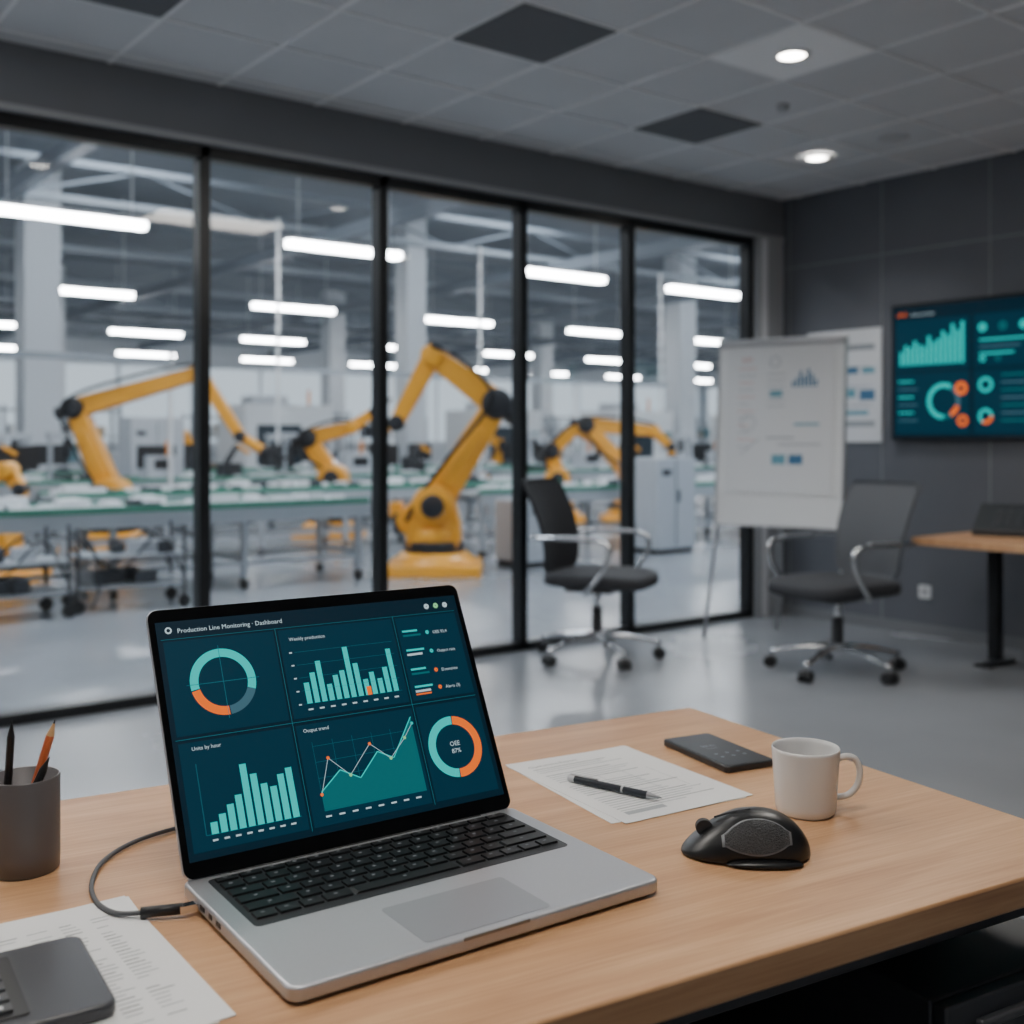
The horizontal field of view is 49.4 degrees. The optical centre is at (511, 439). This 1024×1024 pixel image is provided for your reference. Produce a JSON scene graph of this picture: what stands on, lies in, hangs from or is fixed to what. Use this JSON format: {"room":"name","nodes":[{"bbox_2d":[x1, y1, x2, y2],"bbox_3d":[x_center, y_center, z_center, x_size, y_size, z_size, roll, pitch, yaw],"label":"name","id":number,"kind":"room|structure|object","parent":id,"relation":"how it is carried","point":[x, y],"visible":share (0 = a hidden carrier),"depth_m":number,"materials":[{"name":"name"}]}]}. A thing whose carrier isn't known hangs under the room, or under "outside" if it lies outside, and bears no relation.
{"room":"factory office","nodes":[
{"label":"factory office","id":0,"kind":"room"},
{"bbox_2d":[0,306,702,470],"bbox_3d":[-11.937,-1.840,46.464,58.000,6.200,0.300,0,0,-38],"label":"wall","id":1,"kind":"structure","parent":0,"point":[234,378],"depth_m":47.45,"materials":[{"name":"grey paint"}]},
{"bbox_2d":[0,130,738,353],"bbox_3d":[-0.053,-4.990,31.111,58.000,0.100,38.730,0,0,-38],"label":"ceiling","id":2,"kind":"structure","parent":0,"point":[146,191],"depth_m":28.41,"materials":[{"name":"grey"}]},
{"bbox_2d":[0,247,14,326],"bbox_3d":[-13.546,-3.917,27.957,2.000,2.045,0.200,0,0,-38],"label":"light fixture","id":3,"kind":"object","parent":2,"relation":"hanging from","point":[6,323],"visible":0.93,"depth_m":28.44,"materials":[{"name":"white paint"}]},
{"bbox_2d":[0,344,14,349],"bbox_3d":[-16.142,-3.917,35.559,2.000,2.045,0.200,0,0,-38],"label":"light fixture","id":4,"kind":"object","parent":2,"relation":"hanging from","point":[6,347],"visible":0.16,"depth_m":35.52,"materials":[{"name":"white paint"}]},
{"bbox_2d":[0,131,148,229],"bbox_3d":[-5.824,-3.917,14.713,2.000,2.045,0.200,0,0,-38],"label":"light fixture","id":5,"kind":"object","parent":2,"relation":"hanging from","point":[7,207],"visible":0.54,"depth_m":14.65,"materials":[{"name":"white paint"}]},
{"bbox_2d":[61,197,134,297],"bbox_3d":[-8.517,-3.917,22.113,2.000,2.045,0.200,0,0,-38],"label":"light fixture","id":6,"kind":"object","parent":2,"relation":"hanging from","point":[68,289],"visible":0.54,"depth_m":22.26,"materials":[{"name":"white paint"}]},
{"bbox_2d":[108,258,182,336],"bbox_3d":[-10.067,-3.917,30.651,2.000,2.045,0.200,0,0,-38],"label":"light fixture","id":7,"kind":"object","parent":2,"relation":"hanging from","point":[174,333],"visible":0.94,"depth_m":30.55,"materials":[{"name":"white paint"}]},
{"bbox_2d":[116,350,175,356],"bbox_3d":[-12.583,-3.917,38.313,2.000,2.045,0.200,0,0,-38],"label":"light fixture","id":8,"kind":"object","parent":2,"relation":"hanging from","point":[119,352],"visible":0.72,"depth_m":38.15,"materials":[{"name":"white paint"}]},
{"bbox_2d":[241,356,292,362],"bbox_3d":[-9.025,-3.917,41.068,2.000,2.045,0.200,0,0,-38],"label":"light fixture","id":9,"kind":"object","parent":2,"relation":"hanging from","point":[244,358],"visible":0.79,"depth_m":40.91,"materials":[{"name":"white paint"}]},
{"bbox_2d":[241,271,305,343],"bbox_3d":[-7.062,-3.917,32.977,2.000,2.045,0.200,0,0,-38],"label":"light fixture","id":10,"kind":"object","parent":2,"relation":"hanging from","point":[244,337],"visible":0.94,"depth_m":32.73,"materials":[{"name":"white paint"}]},
{"bbox_2d":[251,301,335,313],"bbox_3d":[-4.879,-3.917,24.929,2.000,2.045,0.200,0,0,-38],"label":"light fixture","id":11,"kind":"object","parent":2,"relation":"hanging from","point":[255,304],"visible":0.94,"depth_m":24.87,"materials":[{"name":"white paint"}]},
{"bbox_2d":[283,177,403,259],"bbox_3d":[-2.582,-3.917,17.223,2.000,2.045,0.200,0,0,-38],"label":"light fixture","id":12,"kind":"object","parent":2,"relation":"hanging from","point":[290,241],"visible":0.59,"depth_m":17.02,"materials":[{"name":"white paint"}]},
{"bbox_2d":[350,346,371,366],"label":"light fixture","id":13,"kind":"object","parent":2,"relation":"hanging from","point":[355,363],"depth_m":43.33,"materials":[{"name":"white paint"}]},
{"bbox_2d":[388,344,394,349],"bbox_3d":[-3.582,-3.917,35.670,2.000,2.045,0.200,0,0,-38],"label":"light fixture","id":14,"kind":"object","parent":2,"relation":"hanging from","point":[390,346],"visible":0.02,"depth_m":35.37,"materials":[{"name":"white paint"}]},
{"bbox_2d":[388,349,394,367],"label":"light fixture","id":15,"kind":"object","parent":2,"relation":"hanging from","point":[389,365],"depth_m":44.30,"materials":[{"name":"white paint"}]},
{"bbox_2d":[426,245,493,325],"bbox_3d":[-1.321,-3.917,27.683,2.000,2.045,0.200,0,0,-38],"label":"light fixture","id":16,"kind":"object","parent":2,"relation":"hanging from","point":[429,318],"visible":0.88,"depth_m":27.64,"materials":[{"name":"white paint"}]},
{"bbox_2d":[450,323,486,371],"bbox_3d":[-1.907,-3.917,46.576,2.000,2.045,0.200,0,0,-38],"label":"light fixture","id":17,"kind":"object","parent":2,"relation":"hanging from","point":[483,369],"visible":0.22,"depth_m":46.80,"materials":[{"name":"white paint"}]},
{"bbox_2d":[484,295,532,356],"bbox_3d":[-0.103,-3.917,38.363,2.000,2.045,0.200,0,0,-38],"label":"light fixture","id":18,"kind":"object","parent":2,"relation":"hanging from","point":[487,352],"visible":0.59,"depth_m":37.93,"materials":[{"name":"white paint"}]},
{"bbox_2d":[530,371,567,375],"bbox_3d":[1.651,-3.917,49.331,2.000,2.045,0.200,0,0,-38],"label":"light fixture","id":19,"kind":"object","parent":2,"relation":"hanging from","point":[554,373],"visible":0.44,"depth_m":49.60,"materials":[{"name":"white paint"}]},
{"bbox_2d":[528,225,606,282],"bbox_3d":[0.898,-3.917,19.916,2.000,2.045,0.200,0,0,-38],"label":"light fixture","id":20,"kind":"object","parent":2,"relation":"hanging from","point":[532,270],"visible":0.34,"depth_m":19.92,"materials":[{"name":"white paint"}]},
{"bbox_2d":[566,257,619,336],"bbox_3d":[2.317,-3.917,30.499,2.000,2.045,0.200,0,0,-38],"label":"light fixture","id":21,"kind":"object","parent":2,"relation":"hanging from","point":[574,329],"visible":0.75,"depth_m":30.25,"materials":[{"name":"white paint"}]},
{"bbox_2d":[585,314,619,362],"bbox_3d":[3.535,-3.917,41.178,2.000,2.045,0.200,0,0,-38],"label":"light fixture","id":22,"kind":"object","parent":2,"relation":"hanging from","point":[601,359],"visible":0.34,"depth_m":40.83,"materials":[{"name":"white paint"}]},
{"bbox_2d":[606,374,619,377],"label":"light fixture","id":23,"kind":"object","parent":2,"relation":"hanging from","point":[615,376],"depth_m":51.55,"materials":[{"name":"white paint"}]},
{"bbox_2d":[635,354,639,378],"label":"light fixture","id":24,"kind":"object","parent":2,"relation":"hanging from","point":[636,377],"depth_m":52.57,"materials":[{"name":"white paint"}]},
{"bbox_2d":[665,237,738,298],"bbox_3d":[3.824,-3.917,22.181,2.000,2.045,0.200,0,0,-38],"label":"light fixture","id":25,"kind":"object","parent":2,"relation":"hanging from","point":[671,287],"visible":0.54,"depth_m":22.06,"materials":[{"name":"white paint"}]},
{"bbox_2d":[696,316,710,367],"bbox_3d":[7.094,-3.917,43.933,2.000,2.045,0.200,0,0,-38],"label":"light fixture","id":26,"kind":"object","parent":2,"relation":"hanging from","point":[705,365],"visible":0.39,"depth_m":44.34,"materials":[{"name":"white paint"}]},
{"bbox_2d":[696,379,711,381],"bbox_3d":[9.164,-3.917,55.145,2.000,2.045,0.200,0,0,-38],"label":"light fixture","id":27,"kind":"object","parent":2,"relation":"hanging from","point":[697,380],"visible":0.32,"depth_m":55.33,"materials":[{"name":"white paint"}]},
{"bbox_2d":[696,277,726,343],"bbox_3d":[5.876,-3.917,33.253,2.000,2.045,0.200,0,0,-38],"label":"light fixture","id":28,"kind":"object","parent":2,"relation":"hanging from","point":[698,339],"visible":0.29,"depth_m":33.25,"materials":[{"name":"white paint"}]},
{"bbox_2d":[0,40,783,616],"bbox_3d":[-1.676,-0.240,5.360,9.110,3.000,0.171,0,0,-38],"label":"wall","id":29,"kind":"structure","parent":0,"point":[34,81],"depth_m":6.01,"materials":[{"name":"paint"}]},
{"bbox_2d":[0,111,753,727],"bbox_3d":[-1.791,-0.090,5.278,8.828,2.700,0.090,0,0,-38],"label":"window","id":30,"kind":"structure","parent":29,"relation":"in","point":[202,156],"depth_m":6.11,"materials":[{"name":"black metal"}]},
{"bbox_2d":[0,0,1023,200],"bbox_3d":[0.729,-1.790,2.252,9.510,0.100,8.270,0,0,-38],"label":"ceiling","id":31,"kind":"structure","parent":0,"point":[706,27],"depth_m":5.27,"materials":[{"name":"tile"}]},
{"bbox_2d":[84,0,181,17],"bbox_3d":[-1.487,-1.733,4.217,0.500,0.010,0.500,0,0,-38],"label":"ceiling vent","id":32,"kind":"object","parent":31,"relation":"in","point":[154,8],"visible":1,"depth_m":4.43,"materials":[{"name":"grey metal"}]},
{"bbox_2d":[0,0,1023,199],"bbox_3d":[0.729,-1.737,2.252,9.110,0.006,7.870,0,0,-38],"label":"grid","id":33,"kind":"object","parent":31,"relation":"attached to","point":[9,7],"visible":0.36,"depth_m":5.31,"materials":[{"name":"white metal"}]},
{"bbox_2d":[453,3,616,63],"bbox_3d":[0.095,-1.733,4.771,0.500,0.010,0.500,0,0,-38],"label":"ceiling panel","id":34,"kind":"object","parent":31,"relation":"in","point":[525,31],"visible":1,"depth_m":4.74,"materials":[{"name":"grey"}]},
{"bbox_2d":[633,108,762,143],"bbox_3d":[1.028,-1.733,6.163,0.500,0.010,0.500,0,0,-38],"label":"ceiling vent","id":35,"kind":"object","parent":31,"relation":"in","point":[699,125],"visible":1,"depth_m":6.14,"materials":[{"name":"grey metal"}]},
{"bbox_2d":[711,24,873,79],"bbox_3d":[1.257,-1.731,5.001,0.505,0.018,0.505,0,0,-38],"label":"recessed light","id":36,"kind":"object","parent":31,"relation":"in","point":[800,49],"visible":1,"depth_m":4.97,"materials":[{"name":"white plastic"}]},
{"bbox_2d":[802,153,831,160],"bbox_3d":[1.866,-1.728,6.812,0.176,0.012,0.176,0,0,-38],"label":"recessed light","id":37,"kind":"object","parent":31,"relation":"in","point":[815,156],"visible":1,"depth_m":6.79,"materials":[{"name":"white"}]},
{"bbox_2d":[877,133,909,142],"bbox_3d":[2.190,-1.733,6.393,0.180,0.014,0.180,0,0,-38],"label":"ceiling speaker","id":38,"kind":"object","parent":31,"relation":"in","point":[891,137],"depth_m":6.36},
{"bbox_2d":[0,478,1023,918],"bbox_3d":[2.386,1.310,27.960,58.000,0.100,46.700,0,0,-38],"label":"floor","id":39,"kind":"structure","parent":0,"point":[950,725],"depth_m":6.08,"materials":[{"name":"concrete"}]},
{"bbox_2d":[0,459,52,584],"bbox_3d":[-4.604,0.704,9.781,0.833,1.113,0.824,0,0,0],"label":"robot","id":40,"kind":"object","parent":39,"relation":"on","point":[10,472],"visible":0.55,"depth_m":9.72,"materials":[{"name":"yellow metal"}]},
{"bbox_2d":[0,527,99,617],"bbox_3d":[-3.503,0.950,7.858,1.040,0.620,0.470,0,0,-43],"label":"utility cart","id":41,"kind":"object","parent":39,"relation":"on","point":[13,586],"visible":0.95,"depth_m":7.87,"materials":[{"name":"grey metal"}]},
{"bbox_2d":[0,404,121,497],"bbox_3d":[-9.766,0.260,24.055,2.450,2.000,0.650,0,0,-38],"label":"storage rack","id":42,"kind":"object","parent":39,"relation":"on","point":[7,428],"visible":0.1,"depth_m":24.02,"materials":[{"name":"silver metal"}]},
{"bbox_2d":[61,521,213,613],"bbox_3d":[-2.840,0.950,8.471,1.040,0.620,0.470,0,0,-30],"label":"utility cart","id":43,"kind":"object","parent":39,"relation":"on","point":[128,576],"visible":0.74,"depth_m":8.34,"materials":[{"name":"grey metal"}]},
{"bbox_2d":[118,417,183,476],"bbox_3d":[-5.469,0.460,16.869,0.800,1.600,0.625,0,0,-38],"label":"cabinet","id":44,"kind":"object","parent":39,"relation":"on","point":[132,431],"visible":0.39,"depth_m":16.62,"materials":[{"name":"grey metal"}]},
{"bbox_2d":[53,363,287,551],"bbox_3d":[-3.969,0.181,12.961,2.714,2.157,0.916,0,0,0],"label":"robot","id":45,"kind":"object","parent":39,"relation":"on","point":[101,470],"visible":0.64,"depth_m":12.87,"materials":[{"name":"yellow"}]},
{"bbox_2d":[0,492,369,600],"bbox_3d":[-4.228,0.852,8.362,6.750,0.813,0.880,0,0,-38],"label":"table","id":46,"kind":"object","parent":39,"relation":"on","point":[17,515],"visible":0.85,"depth_m":9.29,"materials":[{"name":"grey"}]},
{"bbox_2d":[184,430,192,443],"bbox_3d":[-6.338,0.530,20.784,1.214,1.460,0.778,0,0,0],"label":"robot","id":47,"kind":"object","parent":39,"relation":"on","point":[187,438],"visible":0.06,"depth_m":20.72,"materials":[{"name":"yellow"}]},
{"bbox_2d":[182,413,217,467],"bbox_3d":[-8.082,0.260,31.681,2.450,2.000,0.650,0,0,-38],"label":"storage rack","id":48,"kind":"object","parent":39,"relation":"on","point":[214,428],"visible":0.08,"depth_m":31.19,"materials":[{"name":"silver metal"}]},
{"bbox_2d":[0,432,436,534],"bbox_3d":[-4.958,0.574,15.636,9.301,1.369,0.930,0,0,-38],"label":"table","id":49,"kind":"object","parent":39,"relation":"on","point":[152,460],"visible":0.56,"depth_m":15.75,"materials":[{"name":"metal"}]},
{"bbox_2d":[218,390,331,467],"bbox_3d":[-5.043,0.085,23.834,2.000,2.350,1.530,0,0,-38],"label":"machine","id":50,"kind":"object","parent":39,"relation":"on","point":[256,414],"visible":0.38,"depth_m":23.28,"materials":[{"name":"white"}]},
{"bbox_2d":[0,433,569,502],"bbox_3d":[-3.721,0.574,21.146,12.000,1.369,0.930,0,0,-38],"label":"table","id":51,"kind":"object","parent":39,"relation":"on","point":[58,459],"visible":0.18,"depth_m":20.09,"materials":[{"name":"metal"}]},
{"bbox_2d":[39,475,562,568],"bbox_3d":[-2.057,0.852,12.950,6.400,0.813,0.630,0,0,-38],"label":"conveyor belt","id":52,"kind":"object","parent":39,"relation":"on","point":[398,489],"visible":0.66,"depth_m":12.33,"materials":[{"name":"grey"}]},
{"bbox_2d":[0,218,667,507],"bbox_3d":[-1.988,-1.155,18.812,1.810,4.830,14.180,0,0,41],"label":"posts","id":53,"kind":"object","parent":39,"relation":"on","point":[168,360],"visible":0.71,"depth_m":17.93,"materials":[{"name":"white metal"}]},
{"bbox_2d":[290,397,391,537],"bbox_3d":[-2.252,0.309,14.705,1.345,1.901,0.870,0,0,0],"label":"robot","id":54,"kind":"object","parent":39,"relation":"on","point":[310,440],"visible":0.5,"depth_m":14.58,"materials":[{"name":"yellow"}]},
{"bbox_2d":[332,411,349,462],"bbox_3d":[-5.316,0.260,28.132,2.480,2.000,0.650,0,0,-38],"label":"storage rack","id":55,"kind":"object","parent":39,"relation":"on","point":[334,453],"visible":0.08,"depth_m":28.59,"materials":[{"name":"silver metal"}]},
{"bbox_2d":[15,160,738,501],"bbox_3d":[2.991,-1.840,33.296,35.110,6.200,17.600,0,0,-38],"label":"support columns","id":56,"kind":"structure","parent":39,"relation":"on","point":[39,299],"depth_m":24.57,"materials":[{"name":"grey"}]},
{"bbox_2d":[0,139,738,374],"bbox_3d":[-0.279,-4.055,31.398,58.006,0.970,38.000,0,0,-38],"label":"roof trusses","id":57,"kind":"object","parent":56,"relation":"attached to","point":[23,183],"visible":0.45,"depth_m":27.05,"materials":[{"name":"silver metal"}]},
{"bbox_2d":[352,417,426,464],"bbox_3d":[-3.949,0.260,36.144,2.450,2.000,0.650,0,0,-38],"label":"storage rack","id":58,"kind":"object","parent":39,"relation":"on","point":[366,430],"visible":0.08,"depth_m":35.48,"materials":[{"name":"silver metal"}]},
{"bbox_2d":[370,343,511,577],"bbox_3d":[-0.631,0.172,10.630,1.457,2.176,0.916,0,0,0],"label":"robot","id":59,"kind":"object","parent":39,"relation":"on","point":[434,546],"visible":0.9,"depth_m":10.45,"materials":[{"name":"yellow"}]},
{"bbox_2d":[474,434,509,478],"bbox_3d":[-0.564,0.487,25.296,1.239,1.546,0.824,0,0,0],"label":"robot","id":60,"kind":"object","parent":39,"relation":"on","point":[496,441],"visible":0.15,"depth_m":25.16,"materials":[{"name":"yellow"}]},
{"bbox_2d":[445,403,540,475],"bbox_3d":[-0.429,0.085,28.165,2.000,2.350,1.530,0,0,-38],"label":"machining centre","id":61,"kind":"object","parent":39,"relation":"on","point":[456,421],"visible":0.21,"depth_m":27.84,"materials":[{"name":"white"}]},
{"bbox_2d":[0,707,1023,1023],"bbox_3d":[-0.270,0.870,1.213,1.800,0.780,0.800,0,0,-29],"label":"office desk","id":62,"kind":"object","parent":39,"relation":"on","point":[906,906],"visible":0.62,"depth_m":1.20,"materials":[{"name":"brown wood"}]},
{"bbox_2d":[0,720,60,880],"bbox_3d":[-0.545,0.396,1.245,0.074,0.168,0.074,0,0,-38],"label":"pencil cup","id":63,"kind":"object","parent":62,"relation":"on","point":[30,796],"visible":1,"depth_m":1.22,"materials":[{"name":"grey metal"}]},
{"bbox_2d":[0,896,235,1023],"bbox_3d":[-0.411,0.479,0.986,0.230,0.002,0.312,0,0,-36],"label":"papers","id":64,"kind":"object","parent":62,"relation":"on","point":[150,982],"visible":0.5,"depth_m":1.02,"materials":[{"name":"white paper"}]},
{"bbox_2d":[0,936,115,1023],"bbox_3d":[-0.451,0.470,0.933,0.200,0.017,0.152,0,0,-33],"label":"calculator","id":65,"kind":"object","parent":64,"relation":"on","point":[58,981],"visible":1,"depth_m":0.95,"materials":[{"name":"grey plastic"}]},
{"bbox_2d":[89,827,197,918],"bbox_3d":[-0.384,0.473,1.287,0.159,0.013,0.354,0,0,4],"label":"charging cable","id":66,"kind":"object","parent":62,"relation":"on","point":[192,906],"visible":0.77,"depth_m":1.12,"materials":[{"name":"black rubber"}]},
{"bbox_2d":[146,585,656,1001],"bbox_3d":[-0.132,0.338,1.226,0.421,0.284,0.418,0,0,-35],"label":"laptop","id":67,"kind":"object","parent":62,"relation":"on","point":[340,798],"visible":1,"depth_m":1.27,"materials":[{"name":"silver metal"}]},
{"bbox_2d":[506,745,752,823],"bbox_3d":[0.152,0.479,1.568,0.232,0.002,0.298,0,0,-32],"label":"papers","id":68,"kind":"object","parent":62,"relation":"on","point":[680,789],"visible":0.99,"depth_m":1.55,"materials":[{"name":"white paper"}]},
{"bbox_2d":[567,773,661,798],"bbox_3d":[0.139,0.472,1.515,0.148,0.012,0.010,0,0,37],"label":"ballpoint pen","id":69,"kind":"object","parent":68,"relation":"on","point":[575,778],"visible":1,"depth_m":1.51,"materials":[{"name":"black plastic"}]},
{"bbox_2d":[664,733,772,772],"bbox_3d":[0.312,0.475,1.694,0.088,0.011,0.168,0,0,-26],"label":"smartphone","id":70,"kind":"object","parent":62,"relation":"on","point":[726,756],"visible":0.98,"depth_m":1.67,"materials":[{"name":"grey glass"}]},
{"bbox_2d":[681,806,810,869],"bbox_3d":[0.271,0.453,1.288,0.149,0.050,0.100,0,0,1],"label":"computer mouse","id":71,"kind":"object","parent":62,"relation":"on","point":[751,837],"visible":1,"depth_m":1.26,"materials":[{"name":"black plastic"}]},
{"bbox_2d":[771,737,862,820],"bbox_3d":[0.387,0.438,1.442,0.106,0.085,0.086,0,0,-34],"label":"coffee mug","id":72,"kind":"object","parent":62,"relation":"on","point":[805,770],"visible":0.99,"depth_m":1.41,"materials":[{"name":"white ceramic"}]},
{"bbox_2d":[495,499,543,568],"bbox_3d":[0.188,0.930,11.194,0.500,0.660,0.525,0,0,-38],"label":"base cabinet","id":73,"kind":"object","parent":39,"relation":"on","point":[503,507],"visible":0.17,"depth_m":11.07,"materials":[{"name":"grey metal"}]},
{"bbox_2d":[541,414,578,481],"bbox_3d":[1.945,0.260,32.613,2.450,2.000,0.650,0,0,-38],"label":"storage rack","id":74,"kind":"object","parent":39,"relation":"on","point":[553,431],"visible":0.16,"depth_m":32.01,"materials":[{"name":"silver metal"}]},
{"bbox_2d":[541,419,578,463],"bbox_3d":[1.407,0.260,39.026,2.450,2.000,0.650,0,0,-38],"label":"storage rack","id":75,"kind":"object","parent":39,"relation":"on","point":[543,430],"visible":0.02,"depth_m":38.83,"materials":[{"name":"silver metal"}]},
{"bbox_2d":[537,422,600,522],"bbox_3d":[0.875,0.492,17.233,1.222,1.535,0.870,0,0,0],"label":"robot","id":76,"kind":"object","parent":39,"relation":"on","point":[550,456],"visible":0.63,"depth_m":17.11,"materials":[{"name":"yellow metal"}]},
{"bbox_2d":[456,474,714,558],"bbox_3d":[2.006,0.855,14.072,6.600,0.808,0.880,0,0,-38],"label":"table","id":77,"kind":"object","parent":39,"relation":"on","point":[606,488],"visible":0.2,"depth_m":12.72,"materials":[{"name":"grey metal"}]},
{"bbox_2d":[522,478,665,670],"bbox_3d":[0.467,0.745,6.450,0.792,1.030,0.763,0,0,26],"label":"office chair","id":78,"kind":"object","parent":39,"relation":"on","point":[549,501],"visible":1,"depth_m":6.40,"materials":[{"name":"black fabric"}]},
{"bbox_2d":[491,434,715,508],"bbox_3d":[4.729,0.574,23.134,12.200,1.369,0.930,0,0,-38],"label":"table","id":79,"kind":"object","parent":39,"relation":"on","point":[583,465],"visible":0.21,"depth_m":20.44,"materials":[{"name":"grey metal"}]},
{"bbox_2d":[570,416,677,521],"bbox_3d":[1.739,0.443,17.230,1.692,1.634,0.916,0,0,0],"label":"robot","id":80,"kind":"object","parent":39,"relation":"on","point":[594,428],"visible":0.52,"depth_m":17.12,"materials":[{"name":"yellow"}]},
{"bbox_2d":[579,399,672,481],"bbox_3d":[3.002,0.085,28.797,2.000,2.350,1.530,0,0,-38],"label":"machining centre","id":81,"kind":"object","parent":39,"relation":"on","point":[649,445],"visible":0.38,"depth_m":28.41,"materials":[{"name":"white metal"}]},
{"bbox_2d":[619,457,694,554],"bbox_3d":[1.647,0.730,12.576,0.600,1.060,0.625,0,0,-38],"label":"base cabinet","id":82,"kind":"object","parent":39,"relation":"on","point":[664,486],"visible":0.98,"depth_m":12.33,"materials":[{"name":"grey metal"}]},
{"bbox_2d":[696,417,697,477],"bbox_3d":[4.953,0.260,36.079,2.450,2.000,0.650,0,0,-38],"label":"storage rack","id":83,"kind":"object","parent":39,"relation":"on","point":[696,417],"visible":0.05,"depth_m":36.55,"materials":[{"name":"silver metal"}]},
{"bbox_2d":[698,420,709,462],"bbox_3d":[7.377,0.260,41.117,2.450,2.000,0.650,0,0,-38],"label":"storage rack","id":84,"kind":"object","parent":39,"relation":"on","point":[704,433],"visible":0.07,"depth_m":40.62,"materials":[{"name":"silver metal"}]},
{"bbox_2d":[710,415,716,450],"bbox_3d":[7.045,0.085,32.559,2.000,2.350,1.530,0,0,-38],"label":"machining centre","id":85,"kind":"object","parent":39,"relation":"on","point":[713,418],"visible":0.02,"depth_m":32.44,"materials":[{"name":"white"}]},
{"bbox_2d":[703,334,847,637],"bbox_3d":[1.749,0.312,7.082,0.902,1.901,0.591,0,0,35],"label":"easel","id":86,"kind":"object","parent":39,"relation":"on","point":[782,401],"visible":0.9,"depth_m":6.90,"materials":[{"name":"white"}]},
{"bbox_2d":[763,480,920,684],"bbox_3d":[1.801,0.745,6.036,0.810,1.030,0.741,0,0,-28],"label":"office chair","id":87,"kind":"object","parent":39,"relation":"on","point":[874,518],"visible":1,"depth_m":6.06,"materials":[{"name":"grey fabric"}]},
{"bbox_2d":[911,532,1023,668],"bbox_3d":[3.270,0.895,5.528,1.060,0.730,2.200,0,0,-38],"label":"desk","id":88,"kind":"object","parent":39,"relation":"on","point":[995,546],"visible":0.91,"depth_m":6.21,"materials":[{"name":"brown wood"}]},
{"bbox_2d":[972,503,1023,537],"bbox_3d":[2.796,0.428,6.205,0.390,0.204,0.299,0,0,32],"label":"laptop","id":89,"kind":"object","parent":88,"relation":"on","point":[992,519],"visible":1,"depth_m":6.19,"materials":[{"name":"grey plastic"}]},
{"bbox_2d":[703,353,718,443],"bbox_3d":[22.919,-1.840,48.892,0.300,6.200,38.730,0,0,-38],"label":"wall","id":90,"kind":"structure","parent":0,"point":[710,389],"depth_m":63.67,"materials":[{"name":"white"}]},
{"bbox_2d":[776,103,789,111],"bbox_3d":[1.406,-1.724,5.780,0.068,0.039,0.068,0,0,-38],"label":"sprinkler","id":91,"kind":"object","parent":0,"point":[782,107],"depth_m":5.76,"materials":[{"name":"grey metal"}]},
{"bbox_2d":[783,150,1023,637],"bbox_3d":[4.389,-0.240,5.085,0.153,3.000,8.170,0,0,-38],"label":"wall","id":92,"kind":"structure","parent":0,"point":[852,254],"depth_m":7.20,"materials":[{"name":"grey paint"}]},
{"bbox_2d":[808,327,881,441],"bbox_3d":[2.286,-0.370,7.669,0.013,0.770,0.600,0,0,-38],"label":"poster","id":93,"kind":"object","parent":92,"relation":"attached to","point":[864,375],"visible":0.59,"depth_m":7.53,"materials":[{"name":"white paper"}]},
{"bbox_2d":[782,604,1023,650],"bbox_3d":[4.325,1.225,5.035,0.016,0.070,7.870,0,0,-38],"label":"baseboard","id":94,"kind":"structure","parent":92,"relation":"attached to","point":[1009,642],"depth_m":7.28,"materials":[{"name":"grey"}]},
{"bbox_2d":[919,585,930,598],"bbox_3d":[2.665,0.980,7.184,0.010,0.085,0.085,0,0,-38],"label":"wall outlet","id":95,"kind":"object","parent":92,"relation":"attached to","point":[924,590],"visible":1,"depth_m":7.18,"materials":[{"name":"white paint"}]},
{"bbox_2d":[892,292,1023,439],"bbox_3d":[3.025,-0.440,6.685,0.058,0.880,1.660,0,0,-38],"label":"television","id":96,"kind":"object","parent":92,"relation":"attached to","point":[958,364],"visible":1,"depth_m":6.95,"materials":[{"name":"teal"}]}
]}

